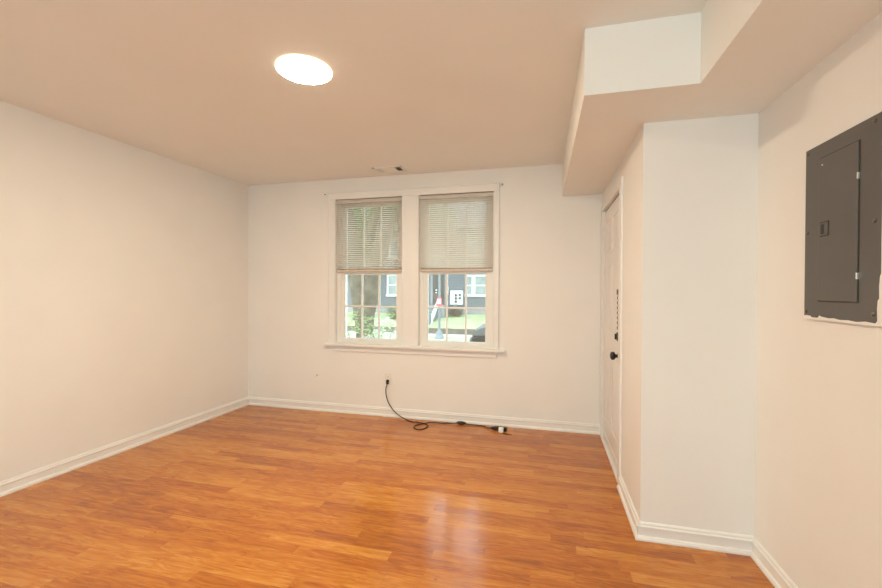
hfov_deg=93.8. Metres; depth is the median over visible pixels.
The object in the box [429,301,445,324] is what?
steps
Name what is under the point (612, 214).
door
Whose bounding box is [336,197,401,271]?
mini blind
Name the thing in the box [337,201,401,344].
window
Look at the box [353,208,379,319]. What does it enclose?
tree
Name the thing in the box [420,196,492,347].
window
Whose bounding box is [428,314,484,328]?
lawn
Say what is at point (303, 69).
recessed light
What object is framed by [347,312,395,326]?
lawn
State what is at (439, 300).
street sign
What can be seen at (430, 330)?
wall
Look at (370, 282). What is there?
street tree
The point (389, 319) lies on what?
flowering shrub
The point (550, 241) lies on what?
wall
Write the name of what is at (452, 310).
shrub
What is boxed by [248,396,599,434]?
baseboard
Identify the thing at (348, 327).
wall
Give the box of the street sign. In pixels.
[436,298,441,305]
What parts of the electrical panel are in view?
door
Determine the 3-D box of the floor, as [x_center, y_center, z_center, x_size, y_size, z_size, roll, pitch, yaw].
[-0.913,1.329,0.928,4.510,0.120,6.529,0,1,14]
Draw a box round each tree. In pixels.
[348,205,437,337]
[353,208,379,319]
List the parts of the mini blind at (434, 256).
ladder cord, rail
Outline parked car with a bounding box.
[469,324,484,341]
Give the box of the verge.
[347,334,468,339]
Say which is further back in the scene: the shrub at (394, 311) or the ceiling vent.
the shrub at (394, 311)
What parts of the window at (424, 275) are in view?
sash, sash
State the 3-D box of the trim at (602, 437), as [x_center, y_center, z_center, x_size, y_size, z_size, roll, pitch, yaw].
[1.325,1.252,3.187,0.072,0.016,0.863,0,1,14]
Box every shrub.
[347,308,382,336]
[365,317,395,338]
[385,305,395,319]
[448,309,461,316]
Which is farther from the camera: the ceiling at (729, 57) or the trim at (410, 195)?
the trim at (410, 195)
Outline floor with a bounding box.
[0,405,774,587]
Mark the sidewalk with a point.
(429, 334)
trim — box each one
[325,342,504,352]
[327,182,499,348]
[599,176,623,483]
[600,436,616,479]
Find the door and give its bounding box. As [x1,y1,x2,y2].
[601,195,618,469]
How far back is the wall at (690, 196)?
2.08 m
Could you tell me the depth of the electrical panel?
1.39 m
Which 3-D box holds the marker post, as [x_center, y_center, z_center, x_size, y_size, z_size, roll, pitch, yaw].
[-2.098,1.492,9.833,0.100,1.150,0.100,0,1,14]
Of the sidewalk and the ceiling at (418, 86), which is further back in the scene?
the sidewalk
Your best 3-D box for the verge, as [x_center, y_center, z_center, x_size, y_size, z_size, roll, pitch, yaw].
[0.506,2.542,22.310,70.000,0.300,1.150,0,1,14]
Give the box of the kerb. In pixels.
[347,336,469,341]
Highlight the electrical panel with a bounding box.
[803,112,881,326]
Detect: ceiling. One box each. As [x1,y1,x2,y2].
[0,0,707,184]
[563,0,881,195]
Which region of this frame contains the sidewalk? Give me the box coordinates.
[347,331,471,337]
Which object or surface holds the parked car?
on the street
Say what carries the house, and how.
on the ground
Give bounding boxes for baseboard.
[0,397,248,496]
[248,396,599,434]
[617,475,639,539]
[636,521,752,555]
[750,536,797,587]
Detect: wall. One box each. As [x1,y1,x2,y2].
[0,100,247,480]
[248,164,601,423]
[347,326,395,331]
[428,328,475,334]
[602,113,758,535]
[754,12,881,587]
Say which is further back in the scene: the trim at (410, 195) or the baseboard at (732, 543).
the trim at (410, 195)
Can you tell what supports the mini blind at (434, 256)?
attached to the window at (424, 275)
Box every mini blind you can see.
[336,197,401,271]
[419,192,492,270]
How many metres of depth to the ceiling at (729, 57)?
1.75 m
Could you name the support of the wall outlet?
attached to the wall at (550, 241)
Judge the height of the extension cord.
0.378 m
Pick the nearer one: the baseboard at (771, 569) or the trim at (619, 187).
the baseboard at (771, 569)
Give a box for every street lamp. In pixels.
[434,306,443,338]
[438,274,440,297]
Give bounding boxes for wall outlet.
[385,373,391,383]
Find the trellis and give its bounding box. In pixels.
[346,275,346,336]
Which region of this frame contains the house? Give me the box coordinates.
[347,203,485,314]
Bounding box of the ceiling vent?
[372,166,406,172]
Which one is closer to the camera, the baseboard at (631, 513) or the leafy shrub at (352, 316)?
the baseboard at (631, 513)
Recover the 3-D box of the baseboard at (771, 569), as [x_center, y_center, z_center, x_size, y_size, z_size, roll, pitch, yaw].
[0.924,1.244,-0.369,0.026,0.088,4.923,0,1,14]
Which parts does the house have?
pane, pane, door frame, door, pane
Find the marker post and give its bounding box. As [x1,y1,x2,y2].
[350,332,355,337]
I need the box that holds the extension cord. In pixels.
[385,379,506,431]
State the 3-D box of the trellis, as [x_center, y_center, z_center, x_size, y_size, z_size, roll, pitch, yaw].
[-2.306,0.476,9.879,0.120,3.180,0.020,0,1,14]
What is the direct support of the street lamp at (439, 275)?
on the verge
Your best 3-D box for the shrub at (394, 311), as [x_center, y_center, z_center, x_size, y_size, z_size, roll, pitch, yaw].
[-2.827,1.214,27.742,1.992,1.174,1.318,0,1,14]
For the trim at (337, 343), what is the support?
attached to the wall at (550, 241)
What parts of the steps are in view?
railing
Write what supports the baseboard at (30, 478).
attached to the wall at (124, 267)
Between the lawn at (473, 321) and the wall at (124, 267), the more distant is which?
the lawn at (473, 321)
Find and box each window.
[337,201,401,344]
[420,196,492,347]
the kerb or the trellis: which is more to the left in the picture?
the trellis
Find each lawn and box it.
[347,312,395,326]
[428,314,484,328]
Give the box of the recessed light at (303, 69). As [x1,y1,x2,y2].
[275,55,331,83]
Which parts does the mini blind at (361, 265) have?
rail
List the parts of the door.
raised panel, handle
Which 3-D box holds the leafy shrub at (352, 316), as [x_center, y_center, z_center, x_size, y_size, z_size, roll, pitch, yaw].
[-2.168,1.218,10.798,1.339,1.728,0.898,0,1,14]
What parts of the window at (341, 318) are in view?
sash, sash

